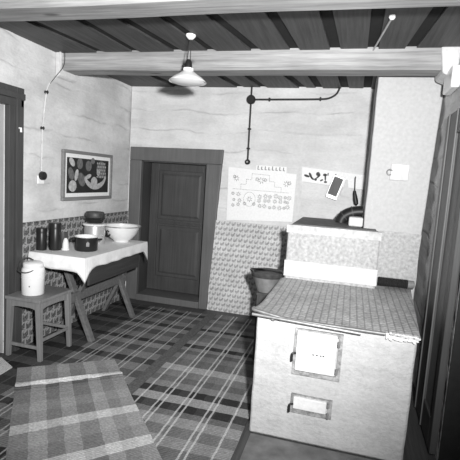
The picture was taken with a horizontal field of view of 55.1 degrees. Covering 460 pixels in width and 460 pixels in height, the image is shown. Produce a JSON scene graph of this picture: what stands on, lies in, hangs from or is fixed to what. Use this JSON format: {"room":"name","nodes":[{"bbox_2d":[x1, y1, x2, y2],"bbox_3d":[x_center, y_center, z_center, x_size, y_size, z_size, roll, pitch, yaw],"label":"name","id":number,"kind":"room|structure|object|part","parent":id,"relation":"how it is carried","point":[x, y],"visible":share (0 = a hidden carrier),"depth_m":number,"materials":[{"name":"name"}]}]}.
{"room":"traditional dwelling","nodes":[
{"label":"traditional dwelling","id":0,"kind":"room"},
{"bbox_2d":[0,27,131,352],"bbox_3d":[-1.889,-0.216,2.827,0.220,2.450,5.140,6,7,15],"label":"wall","id":1,"kind":"structure","parent":0,"point":[92,113],"depth_m":3.80,"materials":[{"name":"white paint"}]},
{"bbox_2d":[0,82,25,353],"bbox_3d":[-1.795,0.000,2.864,0.140,2.025,1.180,6,7,15],"label":"door","id":2,"kind":"structure","parent":1,"relation":"in","point":[13,97],"depth_m":3.31,"materials":[{"name":"paint"}]},
{"bbox_2d":[37,171,46,183],"bbox_3d":[-1.523,-0.425,3.586,0.048,0.104,0.080,6,7,15],"label":"light switch","id":3,"kind":"object","parent":1,"relation":"attached to","point":[42,176],"visible":1,"depth_m":3.56,"materials":[{"name":"plastic"}]},
{"bbox_3d":[-1.542,-0.409,3.592,0.012,0.070,0.080,6,7,15],"label":"plate","id":4,"kind":"part","parent":3,"relation":"part of","materials":[{"name":"plastic"}]},
{"bbox_2d":[40,52,64,170],"bbox_3d":[-1.459,-0.976,3.610,0.048,0.991,0.212,7,8,29],"label":"wire","id":5,"kind":"object","parent":1,"relation":"attached to","point":[46,91],"visible":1,"depth_m":3.56,"materials":[{"name":"white metal"}]},
{"bbox_2d":[55,52,77,82],"bbox_3d":[-1.390,-1.387,3.771,0.054,0.205,0.260,6,7,15],"label":"trim","id":6,"kind":"structure","parent":1,"relation":"attached to","point":[64,75],"depth_m":3.70,"materials":[{"name":"white wood"}]},
{"bbox_2d":[22,211,127,343],"bbox_3d":[-1.431,0.366,4.301,0.016,1.012,1.700,6,7,15],"label":"wallpaper","id":7,"kind":"structure","parent":1,"relation":"attached to","point":[54,313],"depth_m":3.94,"materials":[{"name":"paper"}]},
{"bbox_2d":[61,149,112,200],"bbox_3d":[-1.351,-0.517,4.227,0.026,0.450,0.814,6,7,15],"label":"framed picture","id":8,"kind":"object","parent":1,"relation":"attached to","point":[84,175],"visible":1,"depth_m":4.17,"materials":[{"name":"paper"}]},
{"bbox_2d":[66,157,108,192],"bbox_3d":[-1.353,-0.525,4.232,0.004,0.335,0.688,6,7,15],"label":"print","id":9,"kind":"object","parent":8,"relation":"attached to","point":[83,174],"depth_m":4.21},
{"bbox_2d":[0,0,459,21],"bbox_3d":[-0.286,-1.157,2.145,3.080,0.163,0.221,6,7,15],"label":"beam","id":10,"kind":"structure","parent":1,"relation":"attached to","point":[10,10],"depth_m":2.14,"materials":[{"name":"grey wood"}]},
{"bbox_2d":[62,46,441,75],"bbox_3d":[0.059,-1.282,3.381,3.080,0.159,0.220,6,7,15],"label":"ceiling beam","id":11,"kind":"structure","parent":1,"relation":"attached to","point":[411,60],"depth_m":3.24,"materials":[{"name":"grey wood"}]},
{"bbox_2d":[0,288,435,459],"bbox_3d":[0.296,1.231,2.499,4.860,0.060,5.400,6,7,15],"label":"floor","id":12,"kind":"structure","parent":0,"point":[415,447],"depth_m":2.62,"materials":[{"name":"grey wood"}]},
{"bbox_2d":[0,301,148,393],"bbox_3d":[-1.492,0.969,3.440,0.412,0.008,3.100,6,7,15],"label":"runner rug","id":13,"kind":"object","parent":12,"relation":"on","point":[55,348],"visible":0.76,"depth_m":3.69,"materials":[{"name":"grey fabric"}]},
{"bbox_2d":[0,357,11,374],"bbox_3d":[-1.718,1.007,2.909,0.237,0.008,0.795,6,7,15],"label":"door mat","id":14,"kind":"object","parent":13,"relation":"on","point":[4,366],"visible":1,"depth_m":3.17,"materials":[{"name":"white fabric"}]},
{"bbox_2d":[5,285,72,361],"bbox_3d":[-1.494,0.720,3.473,0.330,0.474,0.400,6,7,15],"label":"stool","id":15,"kind":"object","parent":13,"relation":"on","point":[52,294],"visible":0.91,"depth_m":3.33,"materials":[{"name":"paint"}]},
{"bbox_3d":[-1.672,0.736,3.346,0.056,0.450,0.042,6,7,15],"label":"leg","id":16,"kind":"part","parent":15,"relation":"part of","materials":[{"name":"paint"}]},
{"bbox_2d":[17,257,44,295],"bbox_3d":[-1.517,0.354,3.369,0.178,0.274,0.197,6,7,15],"label":"milk can","id":17,"kind":"object","parent":15,"relation":"on","point":[32,272],"visible":1,"depth_m":3.32,"materials":[{"name":"white metal"}]},
{"bbox_3d":[-1.503,0.261,3.370,0.148,0.048,0.148,6,7,15],"label":"lid","id":18,"kind":"part","parent":17,"relation":"part of","materials":[{"name":"white metal"}]},
{"bbox_3d":[-1.484,0.497,3.448,0.310,0.024,0.400,6,7,15],"label":"seat","id":19,"kind":"part","parent":15,"relation":"part of","materials":[{"name":"paint"}]},
{"bbox_3d":[-1.419,0.760,3.279,0.053,0.450,0.042,6,7,15],"label":"leg","id":20,"kind":"part","parent":15,"relation":"part of","materials":[{"name":"paint"}]},
{"bbox_3d":[-1.322,0.728,3.603,0.066,0.450,0.042,6,7,15],"label":"leg","id":21,"kind":"part","parent":15,"relation":"part of","materials":[{"name":"paint"}]},
{"bbox_2d":[57,253,138,341],"bbox_3d":[-1.224,0.526,4.022,0.492,0.764,1.115,6,7,15],"label":"trestle table","id":22,"kind":"object","parent":13,"relation":"on","point":[118,269],"visible":0.49,"depth_m":3.88,"materials":[{"name":"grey wood"}]},
{"bbox_3d":[-1.310,0.560,3.819,0.398,0.734,0.060,6,7,15],"label":"leg","id":23,"kind":"part","parent":22,"relation":"part of","materials":[{"name":"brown wood"}]},
{"bbox_3d":[-1.309,0.568,3.756,0.354,0.734,0.060,6,7,15],"label":"leg","id":24,"kind":"part","parent":22,"relation":"part of","materials":[{"name":"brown wood"}]},
{"bbox_2d":[28,237,147,284],"bbox_3d":[-1.211,0.245,3.955,0.530,0.206,1.093,6,7,15],"label":"tablecloth","id":25,"kind":"object","parent":22,"relation":"on","point":[81,263],"visible":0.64,"depth_m":3.53,"materials":[{"name":"white fabric"}]},
{"bbox_2d":[36,227,46,250],"bbox_3d":[-1.534,0.072,3.591,0.082,0.180,0.082,6,7,15],"label":"canister","id":26,"kind":"object","parent":25,"relation":"on","point":[41,232],"visible":1,"depth_m":3.56,"materials":[{"name":"metal"}]},
{"bbox_3d":[-1.530,0.002,3.583,0.082,0.040,0.082,6,7,15],"label":"lid","id":27,"kind":"part","parent":26,"relation":"part of","materials":[{"name":"metal"}]},
{"bbox_2d":[49,222,61,250],"bbox_3d":[-1.439,0.051,3.630,0.095,0.225,0.095,6,7,15],"label":"canister","id":28,"kind":"object","parent":25,"relation":"on","point":[55,228],"visible":1,"depth_m":3.60,"materials":[{"name":"metal"}]},
{"bbox_3d":[-1.433,-0.036,3.620,0.095,0.050,0.095,6,7,15],"label":"lid","id":29,"kind":"part","parent":28,"relation":"part of","materials":[{"name":"metal"}]},
{"bbox_2d":[61,232,67,247],"bbox_3d":[-1.444,0.083,3.776,0.115,0.127,0.084,6,7,15],"label":"mug","id":30,"kind":"object","parent":25,"relation":"on","point":[63,234],"visible":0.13,"depth_m":3.73,"materials":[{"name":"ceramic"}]},
{"bbox_2d":[61,238,69,249],"bbox_3d":[-1.365,0.115,3.663,0.068,0.100,0.068,6,7,15],"label":"salt cellar","id":31,"kind":"object","parent":25,"relation":"on","point":[65,245],"visible":1,"depth_m":3.64,"materials":[{"name":"ceramic"}]},
{"bbox_2d":[70,234,101,251],"bbox_3d":[-1.206,0.110,3.707,0.198,0.121,0.227,9,9,40],"label":"saucepan","id":32,"kind":"object","parent":25,"relation":"on","point":[83,242],"visible":1,"depth_m":3.64,"materials":[{"name":"metal"}]},
{"bbox_2d":[83,222,106,244],"bbox_3d":[-1.252,0.026,4.073,0.215,0.194,0.215,1,7,-20],"label":"cooking pot","id":33,"kind":"object","parent":25,"relation":"on","point":[98,229],"visible":0.76,"depth_m":4.00,"materials":[{"name":"metal"}]},
{"bbox_2d":[84,211,105,222],"bbox_3d":[-1.242,-0.121,4.056,0.196,0.102,0.196,6,7,15],"label":"bowl","id":34,"kind":"object","parent":33,"relation":"on","point":[90,216],"visible":1,"depth_m":3.99,"materials":[{"name":"metal"}]},
{"bbox_3d":[-1.242,-0.126,4.055,0.172,0.091,0.172,6,7,15],"label":"pan lid","id":35,"kind":"part","parent":34,"relation":"part of","materials":[{"name":"metal"}]},
{"bbox_3d":[-1.247,-0.053,4.064,0.216,0.034,0.216,6,7,15],"label":"lid","id":36,"kind":"part","parent":33,"relation":"part of","materials":[{"name":"white metal"}]},
{"bbox_2d":[105,223,140,241],"bbox_3d":[-1.056,0.032,4.294,0.374,0.158,0.374,6,7,15],"label":"enamel bowl","id":37,"kind":"object","parent":25,"relation":"on","point":[119,232],"visible":0.92,"depth_m":4.20,"materials":[{"name":"metal"}]},
{"bbox_3d":[-1.115,0.490,4.519,0.398,0.734,0.060,6,7,15],"label":"leg","id":38,"kind":"part","parent":22,"relation":"part of","materials":[{"name":"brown wood"}]},
{"bbox_3d":[-1.115,0.498,4.455,0.354,0.734,0.060,6,7,15],"label":"leg","id":39,"kind":"part","parent":22,"relation":"part of","materials":[{"name":"grey wood"}]},
{"bbox_2d":[0,306,207,459],"bbox_3d":[-0.972,1.019,3.300,0.675,0.008,3.100,6,7,15],"label":"runner rug","id":40,"kind":"object","parent":12,"relation":"on","point":[137,342],"visible":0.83,"depth_m":3.73,"materials":[{"name":"grey fabric"}]},
{"bbox_2d":[6,359,161,459],"bbox_3d":[-0.831,1.105,2.474,0.746,0.029,1.813,1,7,-23],"label":"rag rug","id":41,"kind":"object","parent":40,"relation":"on","point":[88,410],"visible":1,"depth_m":2.58,"materials":[{"name":"grey fabric"}]},
{"bbox_2d":[128,313,215,394],"bbox_3d":[-0.599,1.045,3.220,0.081,0.004,3.140,6,7,15],"label":"floor strip","id":42,"kind":"object","parent":12,"relation":"on","point":[136,383],"visible":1,"depth_m":3.53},
{"bbox_2d":[132,314,254,459],"bbox_3d":[-0.181,1.092,3.113,0.796,0.008,3.150,6,7,15],"label":"runner rug","id":43,"kind":"object","parent":12,"relation":"on","point":[196,405],"visible":0.77,"depth_m":2.95,"materials":[{"name":"grey fabric"}]},
{"bbox_2d":[252,291,268,359],"bbox_3d":[0.358,0.762,3.775,0.203,0.560,0.520,6,7,15],"label":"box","id":44,"kind":"object","parent":43,"relation":"on","point":[261,296],"visible":0.15,"depth_m":3.54,"materials":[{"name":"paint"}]},
{"bbox_3d":[0.376,0.495,3.744,0.203,0.020,0.520,6,7,15],"label":"box lid","id":45,"kind":"part","parent":44,"relation":"part of","materials":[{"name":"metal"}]},
{"bbox_2d":[250,268,283,292],"bbox_3d":[0.304,0.396,3.582,0.274,0.203,0.274,6,7,15],"label":"coal scuttle","id":46,"kind":"object","parent":44,"relation":"on","point":[266,279],"visible":0.95,"depth_m":3.50,"materials":[{"name":"grey metal"}]},
{"bbox_2d":[240,433,371,459],"bbox_3d":[0.505,1.246,2.216,0.930,0.003,0.465,6,7,15],"label":"plate","id":47,"kind":"object","parent":12,"relation":"on","point":[258,447],"visible":1,"depth_m":2.41,"materials":[{"name":"metal"}]},
{"bbox_2d":[249,217,420,459],"bbox_3d":[0.829,0.570,3.260,0.985,1.142,1.914,6,7,15],"label":"stove","id":48,"kind":"object","parent":12,"relation":"on","point":[344,390],"depth_m":2.47,"materials":[{"name":"concrete"}]},
{"bbox_3d":[0.440,0.968,2.441,0.182,0.070,0.024,6,7,15],"label":"door plate","id":49,"kind":"part","parent":48,"relation":"part of","materials":[{"name":"white metal"}]},
{"bbox_3d":[0.454,0.978,2.463,0.226,0.106,0.036,6,7,15],"label":"ash door","id":50,"kind":"part","parent":48,"relation":"part of","materials":[{"name":"white metal"}]},
{"bbox_2d":[290,327,343,381],"bbox_3d":[0.472,0.681,2.411,0.269,0.263,0.070,6,7,15],"label":"door","id":51,"kind":"structure","parent":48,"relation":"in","point":[316,353],"depth_m":2.40,"materials":[{"name":"metal"}]},
{"bbox_2d":[284,231,379,288],"bbox_3d":[0.878,0.167,3.760,0.685,0.431,0.852,6,7,15],"label":"stove back","id":52,"kind":"object","parent":48,"relation":"in","point":[350,258],"depth_m":3.34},
{"bbox_3d":[0.754,0.455,2.939,0.986,0.073,1.269,6,7,15],"label":"stove cover","id":53,"kind":"part","parent":48,"relation":"part of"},
{"bbox_2d":[335,206,362,222],"bbox_3d":[1.032,-0.137,3.826,0.229,0.163,0.112,6,7,15],"label":"pipe","id":54,"kind":"object","parent":48,"relation":"on","point":[343,216],"visible":0.78,"depth_m":3.79,"materials":[{"name":"black metal"}]},
{"bbox_2d":[348,216,362,226],"bbox_3d":[1.025,-0.071,3.596,0.113,0.074,0.142,6,7,15],"label":"brick","id":55,"kind":"object","parent":48,"relation":"on","point":[356,221],"visible":1,"depth_m":3.53,"materials":[{"name":"white brick"}]},
{"bbox_2d":[377,277,414,288],"bbox_3d":[1.264,0.403,3.362,0.262,0.072,0.072,6,7,15],"label":"brush","id":56,"kind":"object","parent":48,"relation":"on","point":[384,281],"visible":1,"depth_m":3.34,"materials":[{"name":"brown wood"}]},
{"bbox_2d":[361,76,443,298],"bbox_3d":[1.365,-0.082,3.706,0.477,2.400,0.690,6,7,15],"label":"chimney","id":57,"kind":"object","parent":12,"relation":"on","point":[406,109],"visible":0.52,"depth_m":3.36,"materials":[{"name":"paint"}]},
{"bbox_3d":[1.292,-0.439,3.359,0.136,0.126,0.032,6,7,15],"label":"cleaning door","id":58,"kind":"part","parent":57,"relation":"part of","materials":[{"name":"white metal"}]},
{"bbox_2d":[0,6,459,88],"bbox_3d":[-0.242,-1.273,2.264,3.440,0.090,5.140,6,7,15],"label":"ceiling","id":59,"kind":"structure","parent":0,"point":[421,27],"depth_m":2.91,"materials":[{"name":"grey wood"}]},
{"bbox_2d":[169,33,205,86],"bbox_3d":[-0.279,-1.150,2.988,0.256,0.332,0.256,6,7,15],"label":"pendant lamp","id":60,"kind":"object","parent":59,"relation":"hanging from","point":[188,77],"visible":1,"depth_m":2.95,"materials":[{"name":"ceramic"}]},
{"bbox_3d":[-0.285,-1.054,2.999,0.256,0.093,0.256,6,7,15],"label":"lamp shade","id":61,"kind":"part","parent":60,"relation":"part of","materials":[{"name":"ceramic"}]},
{"bbox_2d":[170,78,204,86],"bbox_3d":[-0.289,-1.000,3.006,0.236,0.028,0.236,6,7,15],"label":"diffuser","id":62,"kind":"object","parent":60,"relation":"attached to","point":[190,82],"depth_m":2.95,"materials":[{"name":"white glass"}]},
{"bbox_3d":[-0.275,-1.214,2.980,0.030,0.142,0.005,6,7,15],"label":"cord","id":63,"kind":"part","parent":60,"relation":"part of","materials":[{"name":"white plastic"}]},
{"bbox_2d":[373,14,395,50],"bbox_3d":[0.924,-1.193,2.698,0.036,0.028,0.622,5,7,7],"label":"wire","id":64,"kind":"object","parent":59,"relation":"attached to","point":[392,16],"visible":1,"depth_m":2.54,"materials":[{"name":"metal"}]},
{"bbox_3d":[0.886,-1.161,2.409,0.036,0.028,0.036,6,7,15],"label":"insulator knob","id":65,"kind":"part","parent":64,"relation":"part of","materials":[{"name":"ceramic"}]},
{"bbox_2d":[128,86,374,304],"bbox_3d":[0.330,-0.298,4.748,3.040,2.450,0.256,6,7,15],"label":"wall","id":66,"kind":"structure","parent":0,"point":[333,134],"depth_m":4.57,"materials":[{"name":"white paint"}]},
{"bbox_2d":[126,147,223,309],"bbox_3d":[-0.615,-0.041,5.021,1.086,1.755,0.285,6,7,15],"label":"door","id":67,"kind":"structure","parent":66,"relation":"in","point":[174,204],"depth_m":5.08,"materials":[{"name":"paint"}]},
{"bbox_3d":[-0.611,0.262,5.171,0.555,0.610,0.025,6,7,15],"label":"panel","id":68,"kind":"part","parent":67,"relation":"part of","materials":[{"name":"paint"}]},
{"bbox_3d":[-0.597,-0.072,5.104,0.545,0.030,0.012,6,7,15],"label":"rail moulding","id":69,"kind":"part","parent":67,"relation":"part of","materials":[{"name":"paint"}]},
{"bbox_3d":[-0.569,-0.392,5.093,0.555,0.570,0.025,6,7,15],"label":"panel","id":70,"kind":"part","parent":67,"relation":"part of","materials":[{"name":"paint"}]},
{"bbox_2d":[207,220,287,315],"bbox_3d":[0.517,0.458,4.650,1.530,1.000,0.016,6,7,15],"label":"wallpaper","id":71,"kind":"structure","parent":66,"relation":"attached to","point":[238,247],"depth_m":4.75,"materials":[{"name":"paper"}]},
{"bbox_2d":[245,87,340,164],"bbox_3d":[0.602,-1.040,4.454,0.934,0.798,0.053,6,7,15],"label":"conduit","id":72,"kind":"object","parent":66,"relation":"attached to","point":[251,99],"visible":0.99,"depth_m":4.52,"materials":[{"name":"black metal"}]},
{"bbox_2d":[288,168,301,221],"bbox_3d":[0.654,-0.363,4.526,0.165,0.557,0.002,6,7,15],"label":"towel","id":73,"kind":"object","parent":66,"relation":"attached to","point":[298,188],"visible":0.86,"depth_m":4.51,"materials":[{"name":"white fabric"}]},
{"bbox_2d":[302,167,365,189],"bbox_3d":[1.037,-0.513,4.387,0.655,0.192,0.039,6,7,15],"label":"strip","id":74,"kind":"object","parent":66,"relation":"attached to","point":[311,175],"visible":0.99,"depth_m":4.41,"materials":[{"name":"white paper"}]},
{"bbox_2d":[325,174,344,199],"bbox_3d":[1.042,-0.421,4.367,0.176,0.256,0.017,6,7,15],"label":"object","id":75,"kind":"object","parent":74,"relation":"hanging from","point":[336,184],"visible":1,"depth_m":4.36,"materials":[{"name":"paper"}]},
{"bbox_2d":[340,180,348,196],"bbox_3d":[1.141,-0.412,4.365,0.085,0.170,0.012,6,7,15],"label":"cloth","id":76,"kind":"object","parent":74,"relation":"hanging from","point":[345,192],"visible":1,"depth_m":4.36,"materials":[{"name":"white fabric"}]},
{"bbox_2d":[353,178,357,205],"bbox_3d":[1.236,-0.374,4.317,0.062,0.272,0.050,6,7,15],"label":"ladle","id":77,"kind":"object","parent":74,"relation":"hanging from","point":[355,198],"visible":1,"depth_m":4.31,"materials":[{"name":"metal"}]},
{"bbox_2d":[412,58,459,459],"bbox_3d":[1.246,0.087,1.985,0.220,2.450,5.140,6,7,15],"label":"wall","id":78,"kind":"structure","parent":0,"point":[450,104],"depth_m":3.31,"materials":[{"name":"grey wood"}]},
{"bbox_2d":[414,108,459,459],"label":"door","id":79,"kind":"structure","parent":78,"relation":"in","point":[444,269],"depth_m":2.51,"materials":[{"name":"paint"}]},
{"bbox_3d":[1.230,0.254,2.491,0.022,1.620,0.260,6,7,15],"label":"panel","id":80,"kind":"part","parent":79,"relation":"part of","materials":[{"name":"paint"}]},
{"bbox_2d":[435,47,459,84],"bbox_3d":[1.473,-1.111,3.015,0.118,0.205,0.275,6,7,15],"label":"trim","id":81,"kind":"structure","parent":78,"relation":"attached to","point":[450,56],"depth_m":2.88,"materials":[{"name":"white wood"}]},
{"bbox_2d":[443,65,459,94],"bbox_3d":[1.440,-0.970,2.864,0.053,0.135,0.270,6,7,15],"label":"box","id":82,"kind":"object","parent":78,"relation":"attached to","point":[452,80],"visible":0.91,"depth_m":2.76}
]}

